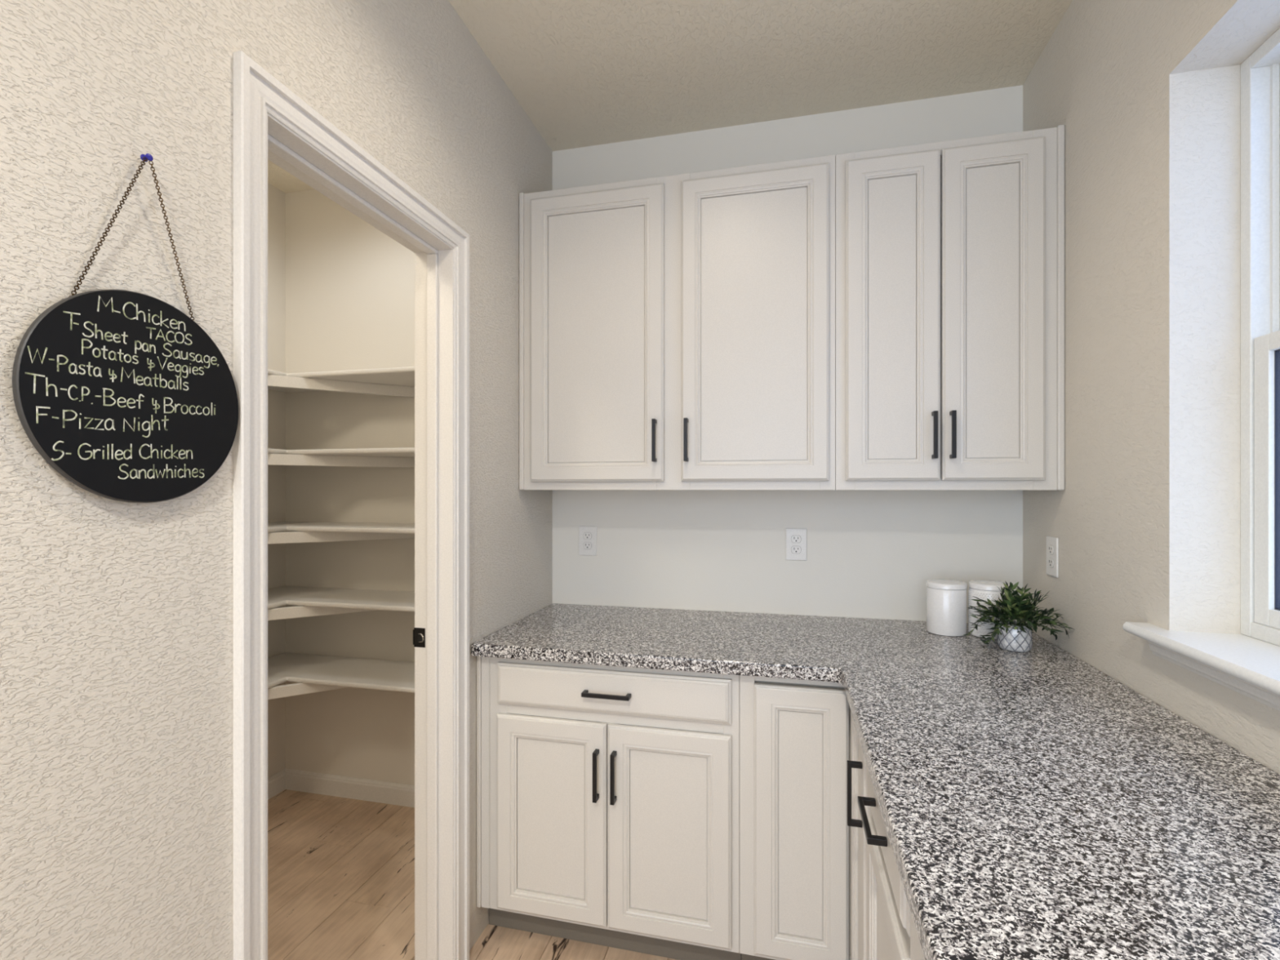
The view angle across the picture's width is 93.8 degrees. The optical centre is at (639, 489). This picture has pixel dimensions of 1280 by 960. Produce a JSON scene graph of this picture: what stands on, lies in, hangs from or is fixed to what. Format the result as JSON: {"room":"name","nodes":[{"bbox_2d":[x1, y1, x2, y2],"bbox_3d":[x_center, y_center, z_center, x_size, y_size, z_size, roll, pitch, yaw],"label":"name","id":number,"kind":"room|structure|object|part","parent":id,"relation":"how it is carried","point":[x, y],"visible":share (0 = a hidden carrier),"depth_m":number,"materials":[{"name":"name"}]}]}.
{"room":"kitchen","nodes":[
{"label":"kitchen","id":0,"kind":"room"},
{"bbox_2d":[0,0,552,959],"bbox_3d":[-0.711,0.006,1.178,0.115,2.734,2.630,0,0,14],"label":"wall","id":1,"kind":"structure","parent":0,"point":[117,617],"depth_m":0.89,"materials":[{"name":"beige paint"}]},
{"bbox_2d":[137,153,153,161],"bbox_3d":[-0.720,-0.478,0.865,0.032,0.010,0.010,0,0,14],"label":"pin","id":2,"kind":"object","parent":1,"relation":"attached to","point":[148,156],"visible":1,"depth_m":0.86,"materials":[{"name":"blue plastic"}]},
{"bbox_2d":[12,156,238,502],"bbox_3d":[-0.716,-0.227,0.864,0.024,0.495,0.300,0,0,16],"label":"chalkboard sign","id":3,"kind":"object","parent":2,"relation":"hanging from","point":[122,393],"visible":1,"depth_m":0.83,"materials":[{"name":"black metal"}]},
{"bbox_3d":[-0.725,-0.359,0.819,0.005,0.233,0.089,0,0,24],"label":"chain","id":4,"kind":"part","parent":3,"relation":"part of","materials":[{"name":"grey metal"}]},
{"bbox_3d":[-0.704,-0.360,0.906,0.004,0.229,0.087,0,0,3],"label":"chain","id":5,"kind":"part","parent":3,"relation":"part of","materials":[{"name":"grey metal"}]},
{"bbox_2d":[233,50,469,959],"bbox_3d":[-0.653,0.315,1.395,0.142,2.115,0.754,0,0,14],"label":"door frame","id":6,"kind":"structure","parent":1,"relation":"in","point":[271,122],"depth_m":1.61,"materials":[{"name":"white paint"}]},
{"bbox_3d":[-0.674,0.315,1.045,0.018,2.115,0.063,0,0,14],"label":"casing","id":7,"kind":"part","parent":6,"relation":"part of","materials":[{"name":"white paint"}]},
{"bbox_3d":[-0.593,-0.711,1.381,0.018,0.063,0.754,0,0,14],"label":"casing","id":8,"kind":"part","parent":6,"relation":"part of","materials":[{"name":"white paint"}]},
{"bbox_3d":[-0.629,0.423,1.713,0.040,0.055,0.012,0,0,14],"label":"strike plate","id":9,"kind":"part","parent":6,"relation":"part of","materials":[{"name":"black metal"}]},
{"bbox_3d":[-0.512,0.315,1.717,0.018,2.115,0.063,0,0,14],"label":"casing","id":10,"kind":"part","parent":6,"relation":"part of","materials":[{"name":"white paint"}]},
{"bbox_2d":[267,182,284,777],"bbox_3d":[-1.989,0.006,1.487,0.100,2.734,2.630,0,0,14],"label":"wall","id":11,"kind":"structure","parent":0,"point":[276,197],"depth_m":2.71,"materials":[{"name":"beige paint"}]},
{"bbox_2d":[267,768,285,799],"bbox_3d":[-1.934,1.329,1.474,0.013,0.088,2.630,0,0,14],"label":"baseboard","id":12,"kind":"structure","parent":11,"relation":"attached to","point":[277,782],"depth_m":2.69,"materials":[{"name":"white paint"}]},
{"bbox_2d":[267,652,414,699],"bbox_3d":[-1.274,0.780,1.663,1.202,0.064,1.948,0,0,14],"label":"shelf","id":13,"kind":"object","parent":11,"relation":"attached to","point":[313,673],"visible":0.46,"depth_m":2.42,"materials":[{"name":"white paint"}]},
{"bbox_2d":[267,586,414,620],"bbox_3d":[-1.274,0.475,1.663,1.202,0.064,1.948,0,0,14],"label":"shelf","id":14,"kind":"object","parent":11,"relation":"attached to","point":[308,601],"visible":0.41,"depth_m":2.40,"materials":[{"name":"white paint"}]},
{"bbox_2d":[267,366,414,397],"bbox_3d":[-1.274,-0.430,1.663,1.202,0.064,1.948,0,0,14],"label":"shelf","id":15,"kind":"object","parent":11,"relation":"attached to","point":[392,381],"visible":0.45,"depth_m":2.39,"materials":[{"name":"white paint"}]},
{"bbox_2d":[267,521,414,544],"bbox_3d":[-1.274,0.180,1.663,1.202,0.064,1.948,0,0,14],"label":"shelf","id":16,"kind":"object","parent":11,"relation":"attached to","point":[300,531],"visible":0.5,"depth_m":2.38,"materials":[{"name":"white paint"}]},
{"bbox_2d":[267,447,414,467],"bbox_3d":[-1.274,-0.125,1.663,1.202,0.064,1.948,0,0,14],"label":"shelf","id":17,"kind":"object","parent":11,"relation":"attached to","point":[398,457],"visible":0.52,"depth_m":2.38,"materials":[{"name":"white paint"}]},
{"bbox_2d":[267,789,678,959],"bbox_3d":[-1.705,1.403,-0.264,5.030,0.060,6.160,0,0,14],"label":"floor","id":18,"kind":"structure","parent":0,"point":[341,870],"depth_m":2.03,"materials":[{"name":"brown wood"}]},
{"bbox_2d":[476,656,741,959],"bbox_3d":[-0.047,0.935,1.999,0.788,0.874,0.660,0,0,14],"label":"base cabinet","id":19,"kind":"object","parent":18,"relation":"on","point":[608,797],"visible":0.92,"depth_m":1.71,"materials":[{"name":"beige paint"}]},
{"bbox_3d":[-0.262,0.962,1.753,0.342,0.579,0.019,0,0,14],"label":"door","id":20,"kind":"part","parent":19,"relation":"part of","materials":[{"name":"beige paint"}]},
{"bbox_3d":[-0.125,0.811,1.694,0.012,0.139,0.031,0,0,14],"label":"handle","id":21,"kind":"part","parent":19,"relation":"part of","materials":[{"name":"black metal"}]},
{"bbox_3d":[-0.095,0.581,1.687,0.139,0.012,0.031,0,0,14],"label":"handle","id":22,"kind":"part","parent":19,"relation":"part of","materials":[{"name":"black metal"}]},
{"bbox_3d":[-0.075,0.811,1.682,0.012,0.139,0.031,0,0,14],"label":"handle","id":23,"kind":"part","parent":19,"relation":"part of","materials":[{"name":"black metal"}]},
{"bbox_3d":[-0.089,0.581,1.711,0.695,0.122,0.019,0,0,14],"label":"drawer","id":24,"kind":"part","parent":19,"relation":"part of","materials":[{"name":"beige paint"}]},
{"bbox_3d":[0.078,0.962,1.671,0.350,0.579,0.019,0,0,14],"label":"door","id":25,"kind":"part","parent":19,"relation":"part of","materials":[{"name":"beige paint"}]},
{"bbox_2d":[471,603,1279,959],"bbox_3d":[0.211,0.478,1.150,1.687,0.038,2.188,0,0,14],"label":"countertop","id":26,"kind":"structure","parent":19,"relation":"on","point":[1034,804],"depth_m":0.94,"materials":[{"name":"grey stone"}]},
{"bbox_2d":[925,578,967,636],"bbox_3d":[0.978,0.376,1.913,0.117,0.166,0.117,0,0,14],"label":"canister","id":27,"kind":"object","parent":26,"relation":"on","point":[946,599],"visible":1,"depth_m":1.86,"materials":[{"name":"white ceramic"}]},
{"bbox_3d":[0.978,0.303,1.913,0.117,0.021,0.117,0,0,14],"label":"lid","id":28,"kind":"part","parent":27,"relation":"part of","materials":[{"name":"white ceramic"}]},
{"bbox_2d":[968,580,1009,639],"bbox_3d":[1.094,0.374,1.875,0.116,0.168,0.116,0,0,14],"label":"canister","id":29,"kind":"object","parent":26,"relation":"on","point":[981,589],"visible":0.49,"depth_m":1.84,"materials":[{"name":"white ceramic"}]},
{"bbox_3d":[1.094,0.300,1.875,0.114,0.021,0.114,0,0,14],"label":"lid","id":30,"kind":"part","parent":29,"relation":"part of","materials":[{"name":"white ceramic"}]},
{"bbox_2d":[963,581,1074,652],"bbox_3d":[1.080,0.358,1.709,0.269,0.201,0.245,0,0,14],"label":"potted plant","id":31,"kind":"object","parent":26,"relation":"on","point":[1015,636],"visible":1,"depth_m":1.68,"materials":[{"name":"green plant"}]},
{"bbox_3d":[1.072,0.421,1.714,0.084,0.074,0.084,0,0,14],"label":"pot","id":32,"kind":"part","parent":31,"relation":"part of","materials":[{"name":"white ceramic"}]},
{"bbox_3d":[1.057,0.350,1.670,0.008,0.101,0.063,0,0,14],"label":"stem","id":33,"kind":"part","parent":31,"relation":"part of","materials":[{"name":"green plant"}]},
{"bbox_2d":[739,675,871,959],"bbox_3d":[0.742,0.935,1.670,0.898,0.874,0.928,0,0,14],"label":"base cabinet","id":34,"kind":"object","parent":18,"relation":"on","point":[803,765],"visible":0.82,"depth_m":1.59,"materials":[{"name":"beige paint"}]},
{"bbox_3d":[0.468,0.664,1.305,0.031,0.139,0.012,0,0,14],"label":"handle","id":35,"kind":"part","parent":34,"relation":"part of","materials":[{"name":"black metal"}]},
{"bbox_3d":[0.517,0.889,1.404,0.019,0.726,0.268,0,0,14],"label":"door","id":36,"kind":"part","parent":34,"relation":"part of","materials":[{"name":"beige paint"}]},
{"bbox_2d":[857,765,911,959],"bbox_3d":[0.705,0.935,0.980,0.645,0.874,0.429,0,0,14],"label":"base cabinet","id":37,"kind":"object","parent":18,"relation":"on","point":[888,909],"visible":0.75,"depth_m":1.05,"materials":[{"name":"beige paint"}]},
{"bbox_3d":[0.407,0.581,1.052,0.031,0.012,0.139,0,0,14],"label":"handle","id":38,"kind":"part","parent":37,"relation":"part of","materials":[{"name":"black metal"}]},
{"bbox_3d":[0.431,0.962,1.046,0.019,0.579,0.386,0,0,14],"label":"door","id":39,"kind":"part","parent":37,"relation":"part of","materials":[{"name":"beige paint"}]},
{"bbox_2d":[910,911,924,959],"bbox_3d":[0.560,0.935,0.381,0.645,0.874,0.799,0,0,14],"label":"base cabinet","id":40,"kind":"object","parent":18,"relation":"on","point":[916,951],"visible":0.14,"depth_m":0.78,"materials":[{"name":"beige paint"}]},
{"bbox_2d":[284,84,1022,785],"bbox_3d":[-0.205,0.006,2.455,3.112,2.734,0.150,0,0,14],"label":"wall","id":41,"kind":"structure","parent":0,"point":[871,553],"depth_m":2.36,"materials":[{"name":"white paint"}]},
{"bbox_2d":[284,768,414,807],"bbox_3d":[-1.046,1.329,2.605,1.207,0.088,0.013,0,0,14],"label":"baseboard","id":42,"kind":"structure","parent":41,"relation":"attached to","point":[376,791],"depth_m":2.66,"materials":[{"name":"white paint"}]},
{"bbox_2d":[578,525,596,555],"bbox_3d":[-0.207,0.205,2.374,0.075,0.117,0.008,0,0,14],"label":"electrical outlet","id":43,"kind":"object","parent":41,"relation":"attached to","point":[587,534],"visible":1,"depth_m":2.37,"materials":[{"name":"white plastic"}]},
{"bbox_2d":[582,542,591,549],"bbox_3d":[-0.208,0.224,2.372,0.036,0.028,0.001,0,0,14],"label":"receptacle","id":44,"kind":"object","parent":43,"relation":"attached to","point":[586,545],"depth_m":2.37,"materials":[{"name":"plastic"}]},
{"bbox_2d":[582,532,591,539],"bbox_3d":[-0.208,0.185,2.372,0.036,0.028,0.001,0,0,14],"label":"receptacle","id":45,"kind":"object","parent":43,"relation":"attached to","point":[586,535],"depth_m":2.37,"materials":[{"name":"plastic"}]},
{"bbox_2d":[519,155,835,489],"bbox_3d":[0.122,-0.520,2.112,1.062,1.046,0.360,0,0,14],"label":"upper cabinet","id":46,"kind":"object","parent":41,"relation":"attached to","point":[677,331],"visible":1,"depth_m":1.98,"materials":[{"name":"beige paint"}]},
{"bbox_3d":[-0.151,-0.519,2.035,0.474,0.985,0.019,0,0,14],"label":"door","id":47,"kind":"part","parent":46,"relation":"part of","materials":[{"name":"beige paint"}]},
{"bbox_3d":[0.047,-0.160,1.961,0.012,0.139,0.031,0,0,14],"label":"handle","id":48,"kind":"part","parent":46,"relation":"part of","materials":[{"name":"black metal"}]},
{"bbox_3d":[0.149,-0.160,1.937,0.012,0.139,0.031,0,0,14],"label":"handle","id":49,"kind":"part","parent":46,"relation":"part of","materials":[{"name":"black metal"}]},
{"bbox_3d":[0.361,-0.519,1.911,0.464,0.985,0.019,0,0,14],"label":"door","id":50,"kind":"part","parent":46,"relation":"part of","materials":[{"name":"beige paint"}]},
{"bbox_2d":[785,528,806,560],"bbox_3d":[0.570,0.202,2.186,0.075,0.117,0.008,0,0,14],"label":"electrical outlet","id":51,"kind":"object","parent":41,"relation":"attached to","point":[795,538],"visible":1,"depth_m":2.18,"materials":[{"name":"white plastic"}]},
{"bbox_2d":[791,546,801,553],"bbox_3d":[0.570,0.221,2.183,0.036,0.028,0.003,0,0,14],"label":"receptacle","id":52,"kind":"object","parent":51,"relation":"attached to","point":[794,549],"depth_m":2.18,"materials":[{"name":"plastic"}]},
{"bbox_2d":[791,535,801,542],"bbox_3d":[0.570,0.182,2.183,0.036,0.028,0.003,0,0,14],"label":"receptacle","id":53,"kind":"object","parent":51,"relation":"attached to","point":[794,539],"depth_m":2.18,"materials":[{"name":"plastic"}]},
{"bbox_2d":[835,124,1064,489],"bbox_3d":[0.942,-0.520,1.914,0.624,1.046,0.360,0,0,14],"label":"upper cabinet","id":54,"kind":"object","parent":41,"relation":"attached to","point":[949,255],"visible":1,"depth_m":1.77,"materials":[{"name":"beige paint"}]},
{"bbox_3d":[0.764,-0.519,1.814,0.267,0.985,0.019,0,0,14],"label":"door","id":55,"kind":"part","parent":54,"relation":"part of","materials":[{"name":"beige paint"}]},
{"bbox_3d":[0.868,-0.160,1.763,0.012,0.139,0.031,0,0,14],"label":"handle","id":56,"kind":"part","parent":54,"relation":"part of","materials":[{"name":"black metal"}]},
{"bbox_3d":[0.916,-0.160,1.751,0.012,0.139,0.031,0,0,14],"label":"handle","id":57,"kind":"part","parent":54,"relation":"part of","materials":[{"name":"black metal"}]},
{"bbox_3d":[1.030,-0.519,1.749,0.270,0.985,0.019,0,0,14],"label":"door","id":58,"kind":"part","parent":54,"relation":"part of","materials":[{"name":"beige paint"}]},
{"bbox_2d":[267,0,1072,193],"bbox_3d":[-1.705,-1.411,-0.264,5.030,0.100,6.160,0,0,14],"label":"ceiling","id":59,"kind":"structure","parent":0,"point":[584,73],"depth_m":1.87,"materials":[{"name":"beige paint"}]},
{"bbox_2d":[1022,0,1279,773],"bbox_3d":[0.667,0.006,-0.858,0.140,2.734,6.120,0,0,14],"label":"wall","id":60,"kind":"structure","parent":0,"point":[1145,521],"depth_m":1.30,"materials":[{"name":"beige paint"}]},
{"bbox_2d":[1046,536,1058,577],"bbox_3d":[1.230,0.201,1.788,0.008,0.117,0.075,0,0,14],"label":"electrical outlet","id":61,"kind":"object","parent":60,"relation":"attached to","point":[1052,543],"visible":1,"depth_m":1.78,"materials":[{"name":"white plastic"}]},
{"bbox_2d":[1048,558,1053,568],"bbox_3d":[1.227,0.220,1.789,0.003,0.028,0.036,0,0,14],"label":"receptacle","id":62,"kind":"object","parent":61,"relation":"attached to","point":[1051,561],"depth_m":1.79,"materials":[{"name":"plastic"}]},
{"bbox_2d":[1048,545,1053,555],"bbox_3d":[1.227,0.181,1.789,0.003,0.028,0.036,0,0,14],"label":"receptacle","id":63,"kind":"object","parent":61,"relation":"attached to","point":[1051,548],"depth_m":1.79,"materials":[{"name":"plastic"}]},
{"bbox_2d":[1122,28,1279,711],"bbox_3d":[1.063,-0.253,0.765,0.246,1.224,1.108,0,0,14],"label":"window","id":64,"kind":"structure","parent":60,"relation":"in","point":[1246,663],"depth_m":1.18,"materials":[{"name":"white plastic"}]},
{"bbox_3d":[1.146,-0.285,0.745,0.075,1.160,0.960,0,0,14],"label":"frame","id":65,"kind":"part","parent":64,"relation":"part of","materials":[{"name":"white plastic"}]},
{"bbox_3d":[1.127,-0.018,0.749,0.028,0.565,0.900,0,0,14],"label":"sash","id":66,"kind":"part","parent":64,"relation":"part of","materials":[{"name":"white plastic"}]},
{"bbox_3d":[1.164,-0.551,0.740,0.024,0.573,0.900,0,0,14],"label":"sash","id":67,"kind":"part","parent":64,"relation":"part of","materials":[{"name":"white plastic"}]}
]}

